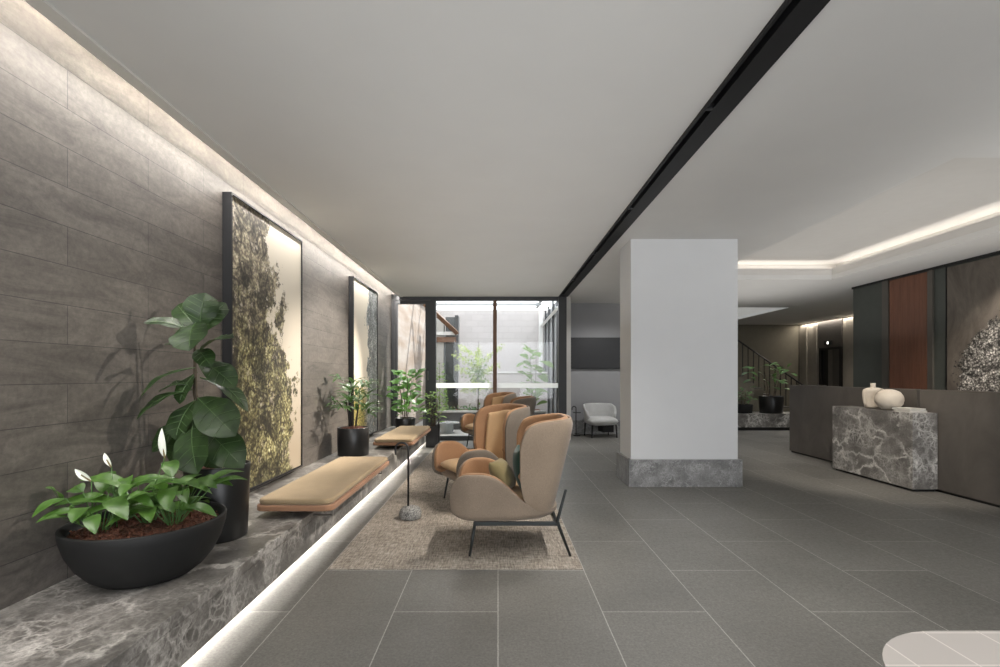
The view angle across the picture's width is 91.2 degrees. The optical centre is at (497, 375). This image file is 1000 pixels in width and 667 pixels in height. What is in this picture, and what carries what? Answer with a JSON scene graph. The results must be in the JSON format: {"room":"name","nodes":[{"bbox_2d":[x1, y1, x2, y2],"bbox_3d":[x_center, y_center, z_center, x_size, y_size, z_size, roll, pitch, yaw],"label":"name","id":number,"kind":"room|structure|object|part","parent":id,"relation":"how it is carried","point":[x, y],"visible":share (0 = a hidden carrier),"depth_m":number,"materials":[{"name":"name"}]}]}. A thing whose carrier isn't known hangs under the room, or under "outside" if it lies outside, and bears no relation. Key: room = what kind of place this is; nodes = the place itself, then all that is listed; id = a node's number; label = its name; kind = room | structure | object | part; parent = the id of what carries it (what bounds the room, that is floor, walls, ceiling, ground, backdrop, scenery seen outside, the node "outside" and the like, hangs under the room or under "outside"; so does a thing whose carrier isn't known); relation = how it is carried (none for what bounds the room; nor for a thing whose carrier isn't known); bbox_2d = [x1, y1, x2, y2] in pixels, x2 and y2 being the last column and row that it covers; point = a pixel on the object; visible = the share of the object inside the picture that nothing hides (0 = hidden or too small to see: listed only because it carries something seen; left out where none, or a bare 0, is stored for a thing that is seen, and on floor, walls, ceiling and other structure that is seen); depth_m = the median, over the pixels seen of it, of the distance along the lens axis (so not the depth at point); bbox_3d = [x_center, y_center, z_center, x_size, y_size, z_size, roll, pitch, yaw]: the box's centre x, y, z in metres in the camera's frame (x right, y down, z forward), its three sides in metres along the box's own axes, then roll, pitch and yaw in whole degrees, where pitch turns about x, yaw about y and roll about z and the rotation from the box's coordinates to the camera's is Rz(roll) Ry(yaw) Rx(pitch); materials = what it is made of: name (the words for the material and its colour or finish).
{"room":"hotel lobby","nodes":[
{"label":"hotel lobby","id":0,"kind":"room"},
{"bbox_2d":[0,0,391,609],"bbox_3d":[-2.315,-0.240,3.175,0.170,3.400,14.350,0,0,0],"label":"wall","id":1,"kind":"structure","parent":0,"point":[111,208],"depth_m":2.72,"materials":[{"name":"stone"}]},
{"bbox_2d":[222,192,302,489],"bbox_3d":[-2.191,-0.242,4.680,0.075,2.485,1.440,0,0,0],"label":"framed picture","id":2,"kind":"object","parent":1,"relation":"attached to","point":[262,261],"visible":0.83,"depth_m":4.54},
{"bbox_2d":[349,276,377,434],"bbox_3d":[-2.191,-0.242,8.045,0.075,2.485,1.470,0,0,0],"label":"framed picture","id":3,"kind":"object","parent":1,"relation":"attached to","point":[363,300],"visible":0.76,"depth_m":7.89},
{"bbox_2d":[391,294,566,440],"bbox_3d":[-0.400,-0.170,10.280,3.660,3.060,0.160,0,0,0],"label":"window","id":4,"kind":"structure","parent":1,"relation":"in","point":[561,385],"depth_m":10.24,"materials":[{"name":"metal"}]},
{"bbox_2d":[394,301,430,425],"bbox_3d":[-1.790,-0.100,10.271,0.756,2.920,0.147,0,0,0],"label":"door","id":5,"kind":"structure","parent":4,"relation":"attached to","point":[427,303],"depth_m":10.26,"materials":[{"name":"metal"}]},
{"bbox_2d":[392,292,424,424],"bbox_3d":[-2.525,-0.540,13.430,0.450,4.000,6.140,0,0,0],"label":"wall","id":6,"kind":"structure","parent":0,"point":[411,317],"depth_m":13.18,"materials":[{"name":"concrete"}]},
{"bbox_2d":[421,301,542,308],"bbox_3d":[-0.490,-2.200,14.650,3.580,0.280,2.500,0,0,0],"label":"pergola","id":7,"kind":"object","parent":6,"relation":"attached to","point":[538,304],"visible":0.43,"depth_m":14.63,"materials":[{"name":"metal"}]},
{"bbox_2d":[437,310,547,371],"bbox_3d":[-0.200,-0.375,16.600,4.800,3.670,0.200,0,0,0],"label":"wall","id":8,"kind":"structure","parent":0,"point":[515,328],"depth_m":16.50,"materials":[{"name":"concrete"}]},
{"bbox_2d":[459,373,546,413],"bbox_3d":[0.145,0.650,14.475,2.610,1.440,0.150,0,0,0],"label":"wall","id":9,"kind":"structure","parent":0,"point":[466,399],"depth_m":14.40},
{"bbox_2d":[458,372,546,372],"bbox_3d":[0.140,-0.090,14.475,2.620,0.040,0.210,0,0,0],"label":"trim","id":10,"kind":"structure","parent":9,"relation":"on","point":[458,372],"depth_m":14.37,"materials":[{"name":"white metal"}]},
{"bbox_2d":[46,0,999,324],"bbox_3d":[3.850,-1.775,6.250,12.500,0.250,20.500,0,0,0],"label":"ceiling","id":11,"kind":"structure","parent":0,"point":[453,148],"depth_m":3.13,"materials":[{"name":"paint"}]},
{"bbox_2d":[24,0,402,296],"bbox_3d":[-2.030,-1.667,3.150,0.080,0.057,14.300,0,0,0],"label":"trim","id":12,"kind":"structure","parent":11,"relation":"attached to","point":[47,10],"depth_m":2.96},
{"bbox_2d":[559,0,829,296],"bbox_3d":[1.357,-1.669,3.100,0.191,0.079,14.200,0,0,0],"label":"ceiling track","id":13,"kind":"object","parent":11,"relation":"attached to","point":[792,17],"visible":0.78,"depth_m":2.96,"materials":[{"name":"metal"}]},
{"bbox_2d":[539,301,557,413],"bbox_3d":[1.460,-0.440,14.050,0.200,3.600,4.700,0,0,0],"label":"glazing","id":14,"kind":"object","parent":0,"point":[548,324],"visible":0.41,"depth_m":14.19,"materials":[{"name":"glass"}]},
{"bbox_3d":[1.420,-0.440,16.290,0.120,3.600,0.180,0,0,0],"label":"corner post","id":15,"kind":"part","parent":14,"relation":"part of","materials":[{"name":"white metal"}]},
{"bbox_3d":[1.450,-1.640,13.950,0.100,0.100,4.500,0,0,0],"label":"rail","id":16,"kind":"part","parent":14,"relation":"part of","materials":[{"name":"white metal"}]},
{"bbox_3d":[1.540,-0.290,14.100,0.040,3.300,4.600,0,0,0],"label":"glass panel","id":17,"kind":"part","parent":14,"relation":"part of","materials":[{"name":"clear glass"}]},
{"bbox_2d":[181,420,999,666],"bbox_3d":[3.800,1.420,6.500,12.800,0.120,21.000,0,0,0],"label":"floor","id":18,"kind":"structure","parent":0,"point":[808,562],"depth_m":3.16,"materials":[{"name":"tile"}]},
{"bbox_2d":[0,426,425,666],"bbox_3d":[-1.827,1.205,4.325,0.803,0.310,11.650,0,0,0],"label":"stone bench","id":19,"kind":"object","parent":18,"relation":"on","point":[72,622],"visible":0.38,"depth_m":2.32,"materials":[{"name":"stone"}]},
{"bbox_2d":[32,429,246,589],"bbox_3d":[-1.814,0.664,2.600,0.816,0.771,0.738,0,0,0],"label":"peace lily","id":20,"kind":"object","parent":19,"relation":"on","point":[140,539],"visible":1,"depth_m":2.43,"materials":[{"name":"green plant"}]},
{"bbox_2d":[75,469,90,480],"bbox_3d":[-2.119,0.509,2.497,0.072,0.066,0.020,0,0,-17],"label":"flower","id":21,"kind":"object","parent":20,"relation":"on","point":[80,474],"depth_m":2.49,"materials":[{"name":"white plant"}]},
{"bbox_2d":[103,453,110,465],"bbox_3d":[-2.081,0.450,2.601,0.058,0.071,0.020,0,0,21],"label":"flower","id":22,"kind":"object","parent":20,"relation":"on","point":[106,459],"depth_m":2.60,"materials":[{"name":"white plant"}]},
{"bbox_3d":[-2.022,0.632,2.578,0.110,0.339,0.009,0,0,34],"label":"flower stem","id":23,"kind":"part","parent":20,"relation":"part of","materials":[{"name":"green plant"}]},
{"bbox_2d":[55,501,226,589],"bbox_3d":[-1.856,0.902,2.600,0.731,0.293,0.738,0,0,0],"label":"bowl","id":24,"kind":"object","parent":20,"relation":"on","point":[134,552],"depth_m":2.38,"materials":[{"name":"black ceramic"}]},
{"bbox_3d":[-1.838,0.595,2.610,0.147,0.412,0.006,0,0,8],"label":"flower stem","id":25,"kind":"part","parent":20,"relation":"part of","materials":[{"name":"green plant"}]},
{"bbox_2d":[158,429,165,455],"bbox_3d":[-1.768,0.358,2.586,0.036,0.159,0.029,0,0,0],"label":"flower","id":26,"kind":"object","parent":20,"relation":"on","point":[161,440],"depth_m":2.58,"materials":[{"name":"white plant"}]},
{"bbox_2d":[137,293,250,543],"bbox_3d":[-1.867,0.262,3.115,0.681,1.574,0.578,0,0,0],"label":"fiddle leaf fig","id":27,"kind":"object","parent":19,"relation":"on","point":[202,435],"visible":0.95,"depth_m":3.04,"materials":[{"name":"green plant"}]},
{"bbox_2d":[183,460,250,543],"bbox_3d":[-1.830,0.813,3.200,0.385,0.472,0.385,0,0,0],"label":"pot","id":28,"kind":"object","parent":27,"relation":"on","point":[235,498],"depth_m":3.10,"materials":[{"name":"black ceramic"}]},
{"bbox_3d":[-1.435,1.210,4.325,0.020,0.199,11.650,0,0,0],"label":"panel","id":29,"kind":"part","parent":19,"relation":"part of","materials":[{"name":"stone"}]},
{"bbox_2d":[257,457,388,515],"bbox_3d":[-1.503,0.994,4.560,0.580,0.168,1.940,0,0,0],"label":"pad","id":30,"kind":"object","parent":19,"relation":"on","point":[325,488],"visible":1,"depth_m":4.05,"materials":[{"name":"fabric"}]},
{"bbox_2d":[326,374,382,456],"bbox_3d":[-1.848,0.512,6.497,0.727,1.074,0.851,0,0,0],"label":"potted plant","id":31,"kind":"object","parent":19,"relation":"on","point":[352,441],"visible":1,"depth_m":6.37,"materials":[{"name":"green plant"}]},
{"bbox_2d":[337,426,368,456],"bbox_3d":[-1.920,0.868,6.500,0.406,0.363,0.406,0,0,0],"label":"pot","id":32,"kind":"object","parent":31,"relation":"on","point":[352,441],"depth_m":6.33,"materials":[{"name":"black ceramic"}]},
{"bbox_2d":[373,426,430,448],"bbox_3d":[-1.503,0.994,7.940,0.580,0.168,1.940,0,0,0],"label":"pad","id":33,"kind":"object","parent":19,"relation":"on","point":[410,435],"visible":1,"depth_m":7.43,"materials":[{"name":"fabric"}]},
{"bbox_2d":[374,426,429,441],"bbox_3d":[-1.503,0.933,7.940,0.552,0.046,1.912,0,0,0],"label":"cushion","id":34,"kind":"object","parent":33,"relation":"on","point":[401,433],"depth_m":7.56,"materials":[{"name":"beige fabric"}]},
{"bbox_2d":[386,368,426,427],"bbox_3d":[-1.792,0.452,9.621,0.799,1.194,0.814,0,0,-15],"label":"rubber plant","id":35,"kind":"object","parent":19,"relation":"on","point":[399,421],"visible":0.98,"depth_m":9.58,"materials":[{"name":"green plant"}]},
{"bbox_3d":[-1.820,0.940,9.620,0.400,0.219,0.400,0,0,0],"label":"pot","id":36,"kind":"part","parent":35,"relation":"part of","materials":[{"name":"black ceramic"}]},
{"bbox_2d":[418,390,446,447],"bbox_3d":[-1.230,0.820,9.318,0.543,1.079,0.633,0,0,13],"label":"bushy plant","id":37,"kind":"object","parent":18,"relation":"on","point":[432,436],"visible":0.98,"depth_m":9.26,"materials":[{"name":"green plant"}]},
{"bbox_3d":[-1.240,1.159,9.360,0.240,0.399,0.240,0,0,0],"label":"pot","id":38,"kind":"part","parent":37,"relation":"part of","materials":[{"name":"black ceramic"}]},
{"bbox_2d":[423,304,458,408],"bbox_3d":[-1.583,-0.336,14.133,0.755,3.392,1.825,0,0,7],"label":"building","id":39,"kind":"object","parent":18,"relation":"on","point":[448,341],"visible":0.58,"depth_m":14.60,"materials":[{"name":"metal"}]},
{"bbox_3d":[-1.590,0.060,14.850,0.060,2.600,0.300,0,0,0],"label":"doorway","id":40,"kind":"part","parent":39,"relation":"part of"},
{"bbox_3d":[-1.410,-0.190,14.800,0.300,3.100,0.400,0,0,0],"label":"wall panel","id":41,"kind":"part","parent":39,"relation":"part of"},
{"bbox_3d":[-1.230,-0.215,14.775,0.100,3.150,0.450,0,0,0],"label":"corner post","id":42,"kind":"part","parent":39,"relation":"part of","materials":[{"name":"metal"}]},
{"bbox_2d":[437,421,458,433],"bbox_3d":[-1.220,1.240,11.700,0.600,0.260,0.600,0,0,0],"label":"garden table","id":43,"kind":"object","parent":18,"relation":"on","point":[447,427],"visible":0.88,"depth_m":11.57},
{"bbox_2d":[328,448,582,569],"bbox_3d":[-0.297,1.355,6.290,1.785,0.009,5.720,0,0,0],"label":"rug","id":44,"kind":"object","parent":18,"relation":"on","point":[438,540],"visible":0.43,"depth_m":4.01,"materials":[{"name":"beige carpet"}]},
{"bbox_2d":[395,442,421,520],"bbox_3d":[-0.832,0.988,4.637,0.216,0.724,0.214,0,0,-44],"label":"stand","id":45,"kind":"object","parent":44,"relation":"on","point":[408,512],"visible":1,"depth_m":4.60,"materials":[{"name":"stone"}]},
{"bbox_3d":[-0.910,0.939,4.640,0.140,0.625,0.020,0,0,0],"label":"rod","id":46,"kind":"part","parent":45,"relation":"part of","materials":[{"name":"metal"}]},
{"bbox_2d":[430,416,438,442],"bbox_3d":[-0.902,0.988,7.597,0.216,0.724,0.214,0,0,-44],"label":"stand","id":47,"kind":"object","parent":44,"relation":"on","point":[433,416],"visible":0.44,"depth_m":7.59,"materials":[{"name":"metal"}]},
{"bbox_2d":[432,403,529,498],"bbox_3d":[-0.146,0.834,5.268,0.953,1.036,0.780,0,0,-30],"label":"chair","id":48,"kind":"object","parent":44,"relation":"on","point":[495,427],"visible":0.52,"depth_m":5.38,"materials":[{"name":"beige fabric"}]},
{"bbox_3d":[-0.566,1.226,5.381,0.066,0.249,0.024,0,0,-7],"label":"leg","id":49,"kind":"part","parent":48,"relation":"part of","materials":[{"name":"black metal"}]},
{"bbox_3d":[-0.221,1.053,5.225,0.700,0.099,0.660,0,0,-30],"label":"seat","id":50,"kind":"part","parent":48,"relation":"part of","materials":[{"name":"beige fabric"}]},
{"bbox_2d":[440,458,458,472],"bbox_3d":[-0.253,0.954,5.206,0.655,0.120,0.630,0,0,-30],"label":"seat cushion","id":51,"kind":"object","parent":48,"relation":"on","point":[447,465],"depth_m":5.17,"materials":[{"name":"beige fabric"}]},
{"bbox_2d":[460,392,516,446],"bbox_3d":[-0.146,0.834,9.158,0.953,1.036,0.780,0,0,-30],"label":"chair","id":52,"kind":"object","parent":44,"relation":"on","point":[466,421],"visible":0.2,"depth_m":9.28,"materials":[{"name":"beige fabric"}]},
{"bbox_2d":[465,423,472,429],"bbox_3d":[-0.253,0.954,9.096,0.655,0.120,0.630,0,0,-30],"label":"seat cushion","id":53,"kind":"object","parent":52,"relation":"on","point":[468,426],"depth_m":9.07,"materials":[{"name":"beige fabric"}]},
{"bbox_2d":[450,413,572,556],"bbox_3d":[0.116,0.834,3.980,0.953,1.036,0.780,0,0,0],"label":"chair","id":54,"kind":"object","parent":44,"relation":"on","point":[477,496],"visible":0.98,"depth_m":3.63,"materials":[{"name":"beige fabric"}]},
{"bbox_3d":[-0.191,1.226,3.672,0.066,0.249,0.024,0,0,-23],"label":"leg","id":55,"kind":"part","parent":54,"relation":"part of","materials":[{"name":"black metal"}]},
{"bbox_2d":[489,458,515,487],"bbox_3d":[0.035,0.780,3.850,0.185,0.225,0.261,0,0,22],"label":"pillow","id":56,"kind":"object","parent":54,"relation":"on","point":[499,468],"visible":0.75,"depth_m":3.76,"materials":[{"name":"green fabric"}]},
{"bbox_3d":[0.130,1.111,3.680,0.630,0.030,0.024,0,0,0],"label":"frame rail","id":57,"kind":"part","parent":54,"relation":"part of","materials":[{"name":"black metal"}]},
{"bbox_2d":[513,444,520,488],"bbox_3d":[0.195,0.735,3.860,0.161,0.342,0.348,0,0,0],"label":"pillow","id":58,"kind":"object","parent":54,"relation":"on","point":[516,455],"visible":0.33,"depth_m":3.74,"materials":[{"name":"green fabric"}]},
{"bbox_2d":[511,481,522,498],"bbox_3d":[-0.007,0.954,3.980,0.655,0.120,0.630,0,0,0],"label":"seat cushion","id":59,"kind":"object","parent":54,"relation":"on","point":[516,489],"depth_m":3.80,"materials":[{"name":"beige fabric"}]},
{"bbox_3d":[0.438,1.111,3.980,0.025,0.025,0.600,0,0,0],"label":"cross rail","id":60,"kind":"part","parent":54,"relation":"part of","materials":[{"name":"black metal"}]},
{"bbox_3d":[0.490,1.099,3.662,0.115,0.506,0.043,0,0,16],"label":"leg","id":61,"kind":"part","parent":54,"relation":"part of","materials":[{"name":"black metal"}]},
{"bbox_2d":[510,396,535,415],"bbox_3d":[0.116,0.834,7.600,0.953,1.036,0.780,0,0,0],"label":"chair","id":62,"kind":"object","parent":44,"relation":"on","point":[530,401],"visible":0.1,"depth_m":7.31,"materials":[{"name":"beige fabric"}]},
{"bbox_2d":[437,409,476,429],"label":"planter","id":63,"kind":"object","parent":18,"relation":"on","point":[451,415],"depth_m":12.40,"materials":[{"name":"grey stone"}]},
{"bbox_2d":[437,363,448,409],"bbox_3d":[-1.556,0.305,12.914,0.528,1.350,0.547,0,0,0],"label":"shrub","id":64,"kind":"object","parent":63,"relation":"on","point":[443,372],"visible":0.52,"depth_m":12.89,"materials":[{"name":"green plant"}]},
{"bbox_2d":[437,404,479,410],"bbox_3d":[-0.909,0.869,13.045,1.739,0.222,0.806,0,0,0],"label":"ground cover","id":65,"kind":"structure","parent":63,"relation":"on","point":[464,406],"depth_m":12.99,"materials":[{"name":"green plant"}]},
{"bbox_2d":[451,343,504,410],"bbox_3d":[-0.508,0.030,12.982,1.352,1.900,0.774,0,0,-22],"label":"sapling","id":66,"kind":"object","parent":63,"relation":"on","point":[474,379],"visible":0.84,"depth_m":12.98,"materials":[{"name":"green plant"}]},
{"bbox_2d":[516,343,552,415],"bbox_3d":[0.913,0.292,12.057,0.948,2.153,0.882,0,0,-23],"label":"fig","id":67,"kind":"object","parent":18,"relation":"on","point":[537,393],"visible":0.68,"depth_m":11.97,"materials":[{"name":"green plant"}]},
{"bbox_2d":[535,409,545,414],"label":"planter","id":68,"kind":"object","parent":18,"relation":"on","point":[537,411],"depth_m":12.40,"materials":[{"name":"grey concrete"}]},
{"bbox_2d":[567,296,570,439],"bbox_3d":[1.482,-0.160,10.935,0.105,3.040,1.230,0,0,0],"label":"wall pier","id":69,"kind":"object","parent":18,"relation":"on","point":[568,297],"visible":0.21,"depth_m":10.32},
{"bbox_2d":[572,406,580,435],"bbox_3d":[1.780,1.022,11.050,0.179,0.675,0.179,0,0,45],"label":"side table","id":70,"kind":"object","parent":18,"relation":"on","point":[576,412],"visible":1,"depth_m":11.05,"materials":[{"name":"metal"}]},
{"bbox_2d":[583,403,618,437],"bbox_3d":[2.280,0.993,10.954,0.751,0.736,0.674,0,0,-8],"label":"tub chair","id":71,"kind":"object","parent":18,"relation":"on","point":[602,415],"visible":1,"depth_m":10.89,"materials":[{"name":"white fabric"}]},
{"bbox_3d":[2.266,0.809,11.051,0.762,0.381,0.488,0,0,-8],"label":"backrest","id":72,"kind":"part","parent":71,"relation":"part of","materials":[{"name":"white fabric"}]},
{"bbox_3d":[2.286,1.005,10.910,0.720,0.190,0.640,0,0,-8],"label":"seat","id":73,"kind":"part","parent":71,"relation":"part of","materials":[{"name":"white fabric"}]},
{"bbox_2d":[738,412,789,429],"bbox_3d":[6.375,1.155,12.475,2.750,0.410,0.750,0,0,0],"label":"stone wall","id":74,"kind":"structure","parent":18,"relation":"on","point":[754,420],"depth_m":12.10,"materials":[{"name":"stone"}]},
{"bbox_2d":[738,387,758,413],"bbox_3d":[6.232,0.623,12.394,0.599,0.652,0.580,0,0,0],"label":"lily","id":75,"kind":"object","parent":74,"relation":"on","point":[744,408],"visible":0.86,"depth_m":12.28,"materials":[{"name":"green plant"}]},
{"bbox_2d":[738,404,752,413],"bbox_3d":[6.220,0.840,12.420,0.440,0.219,0.440,0,0,0],"label":"pot","id":76,"kind":"object","parent":75,"relation":"on","point":[742,408],"depth_m":12.24,"materials":[{"name":"black ceramic"}]},
{"bbox_2d":[742,362,796,413],"bbox_3d":[6.902,0.311,12.332,1.273,1.277,1.340,0,0,0],"label":"fig","id":77,"kind":"object","parent":74,"relation":"on","point":[768,404],"visible":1,"depth_m":12.24,"materials":[{"name":"green plant"}]},
{"bbox_2d":[758,396,783,413],"bbox_3d":[6.920,0.735,12.420,0.580,0.429,0.580,0,0,0],"label":"pot","id":78,"kind":"object","parent":77,"relation":"on","point":[767,404],"depth_m":12.19,"materials":[{"name":"black ceramic"}]},
{"bbox_2d":[738,375,789,411],"bbox_3d":[6.825,0.177,13.970,3.250,2.366,1.300,0,0,0],"label":"staircase","id":79,"kind":"structure","parent":18,"relation":"on","point":[756,391],"depth_m":13.32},
{"bbox_2d":[738,340,802,405],"bbox_3d":[6.950,-0.183,13.150,3.122,2.986,0.044,0,0,0],"label":"stair railing","id":80,"kind":"object","parent":79,"relation":"attached to","point":[742,343],"visible":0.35,"depth_m":13.14,"materials":[{"name":"metal"}]},
{"bbox_3d":[6.950,-0.590,13.150,3.122,2.171,0.044,0,0,0],"label":"handrail","id":81,"kind":"part","parent":80,"relation":"part of","materials":[{"name":"metal"}]},
{"bbox_2d":[789,385,919,462],"bbox_3d":[5.509,0.764,7.411,0.622,1.192,2.662,0,0,0],"label":"reception desk","id":82,"kind":"object","parent":18,"relation":"on","point":[811,406],"visible":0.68,"depth_m":7.92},
{"bbox_2d":[833,406,937,490],"bbox_3d":[4.986,0.900,6.405,0.292,0.920,1.370,0,0,0],"label":"marble block","id":83,"kind":"object","parent":18,"relation":"on","point":[890,447],"visible":0.98,"depth_m":6.09,"materials":[{"name":"grey stone"}]},
{"bbox_2d":[862,383,883,407],"bbox_3d":[5.000,0.270,6.515,0.285,0.337,0.151,0,0,10],"label":"vase","id":84,"kind":"object","parent":83,"relation":"on","point":[868,394],"visible":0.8,"depth_m":6.49,"materials":[{"name":"beige ceramic"}]},
{"bbox_3d":[4.888,0.290,6.529,0.068,0.245,0.065,0,0,10],"label":"arm","id":85,"kind":"part","parent":84,"relation":"part of","materials":[{"name":"beige ceramic"}]},
{"bbox_2d":[874,389,904,409],"bbox_3d":[4.965,0.307,6.220,0.308,0.264,0.308,0,0,0],"label":"vase","id":86,"kind":"object","parent":83,"relation":"on","point":[885,399],"visible":0.94,"depth_m":6.13,"materials":[{"name":"beige ceramic"}]},
{"bbox_2d":[893,409,926,412],"bbox_3d":[4.985,0.428,5.935,0.200,0.022,0.260,0,0,0],"label":"book","id":87,"kind":"object","parent":83,"relation":"on","point":[910,411],"visible":0.88,"depth_m":5.84,"materials":[{"name":"white paper"}]},
{"bbox_2d":[892,407,925,409],"bbox_3d":[4.985,0.404,5.955,0.200,0.022,0.260,0,0,-4],"label":"book","id":88,"kind":"object","parent":87,"relation":"on","point":[898,408],"visible":1,"depth_m":5.88,"materials":[{"name":"white paper"}]},
{"bbox_2d":[882,631,999,666],"bbox_3d":[1.860,1.150,1.190,1.300,0.420,1.230,0,0,0],"label":"coffee table","id":89,"kind":"object","parent":18,"relation":"on","point":[921,648],"visible":1,"depth_m":1.68,"materials":[{"name":"stone"}]},
{"bbox_2d":[920,389,999,507],"bbox_3d":[5.449,0.764,4.266,0.622,1.192,3.412,0,0,0],"label":"reception desk","id":90,"kind":"object","parent":18,"relation":"on","point":[968,421],"visible":0.75,"depth_m":5.35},
{"bbox_2d":[571,303,619,419],"bbox_3d":[3.268,-0.160,13.850,3.465,3.040,4.900,0,0,0],"label":"wall","id":91,"kind":"structure","parent":0,"point":[588,320],"depth_m":11.40,"materials":[{"name":"paint"}]},
{"bbox_2d":[571,338,619,368],"bbox_3d":[2.420,-0.517,11.369,1.470,0.725,0.062,0,0,0],"label":"television","id":92,"kind":"object","parent":91,"relation":"attached to","point":[586,353],"visible":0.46,"depth_m":11.34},
{"bbox_3d":[2.420,-0.517,11.377,1.470,0.725,0.046,0,0,0],"label":"casing","id":93,"kind":"part","parent":92,"relation":"part of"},
{"bbox_2d":[571,420,619,433],"bbox_3d":[3.270,1.200,11.386,3.460,0.320,0.023,0,0,0],"label":"baseboard","id":94,"kind":"structure","parent":91,"relation":"attached to","point":[580,423],"depth_m":11.37,"materials":[{"name":"stone"}]},
{"bbox_2d":[617,239,742,486],"bbox_3d":[2.292,-0.160,6.295,1.385,3.040,0.630,0,0,0],"label":"pillar","id":95,"kind":"structure","parent":0,"point":[679,297],"depth_m":6.03,"materials":[{"name":"paint"}]},
{"bbox_2d":[738,307,775,316],"bbox_3d":[5.400,-2.785,14.150,3.800,2.210,4.300,0,0,0],"label":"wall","id":96,"kind":"structure","parent":0,"point":[742,311],"depth_m":14.03,"materials":[{"name":"white paint"}]},
{"bbox_2d":[738,325,798,405],"bbox_3d":[7.500,-0.160,16.250,5.200,3.040,0.100,0,0,0],"label":"wall","id":97,"kind":"structure","parent":0,"point":[779,344],"depth_m":16.20,"materials":[{"name":"beige paint"}]},
{"bbox_2d":[799,316,852,386],"bbox_3d":[10.080,-0.240,12.650,0.240,3.200,7.300,0,0,0],"label":"wall","id":98,"kind":"structure","parent":0,"point":[810,325],"depth_m":15.57,"materials":[{"name":"beige paint"}]},
{"bbox_2d":[802,319,852,386],"bbox_3d":[9.934,-0.115,14.750,0.048,2.950,2.400,0,0,0],"label":"trim","id":99,"kind":"structure","parent":98,"relation":"attached to","point":[849,322],"depth_m":15.25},
{"bbox_2d":[818,319,842,386],"bbox_3d":[9.929,-0.140,14.675,0.058,3.000,1.050,0,0,0],"label":"door","id":100,"kind":"structure","parent":98,"relation":"in","point":[830,356],"depth_m":14.59,"materials":[{"name":"metal"}]},
{"bbox_2d":[824,340,831,344],"bbox_3d":[9.913,-0.980,14.720,0.022,0.120,0.340,0,0,0],"label":"indicator","id":101,"kind":"object","parent":100,"relation":"attached to","point":[825,342],"visible":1,"depth_m":14.68,"materials":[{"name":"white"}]},
{"bbox_3d":[9.928,0.260,14.635,0.057,2.200,0.970,0,0,0],"label":"frame","id":102,"kind":"part","parent":100,"relation":"part of","materials":[{"name":"black metal"}]},
{"bbox_2d":[738,158,999,274],"bbox_3d":[4.825,-1.910,6.265,2.750,0.300,5.330,0,0,0],"label":"ceiling","id":103,"kind":"structure","parent":0,"point":[958,197],"depth_m":6.41,"materials":[{"name":"paint"}]},
{"bbox_2d":[853,254,999,389],"bbox_3d":[6.885,-0.160,2.670,0.230,3.040,13.340,0,0,0],"label":"wall","id":104,"kind":"structure","parent":0,"point":[867,300],"depth_m":8.84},
{"bbox_2d":[889,272,926,388],"bbox_3d":[6.752,-0.135,8.070,0.033,2.990,0.760,0,0,0],"label":"wall panel","id":105,"kind":"object","parent":104,"relation":"in","point":[907,295],"depth_m":8.06,"materials":[{"name":"brown wood"}]},
{"bbox_2d":[882,270,933,389],"bbox_3d":[6.744,-0.140,8.090,0.048,3.000,0.980,0,0,0],"label":"trim","id":106,"kind":"structure","parent":104,"relation":"attached to","point":[930,274],"depth_m":7.68,"materials":[{"name":"brown metal"}]},
{"bbox_2d":[852,251,999,389],"bbox_3d":[6.755,-0.159,6.170,0.029,3.038,6.340,0,0,0],"label":"trim","id":107,"kind":"structure","parent":104,"relation":"attached to","point":[996,252],"depth_m":7.40,"materials":[{"name":"black metal"}]},
{"bbox_2d":[947,255,999,391],"bbox_3d":[6.760,-0.130,5.785,0.012,2.980,3.170,0,0,0],"label":"wall mural","id":108,"kind":"object","parent":104,"relation":"attached to","point":[973,288],"visible":0.6,"depth_m":6.96}
]}

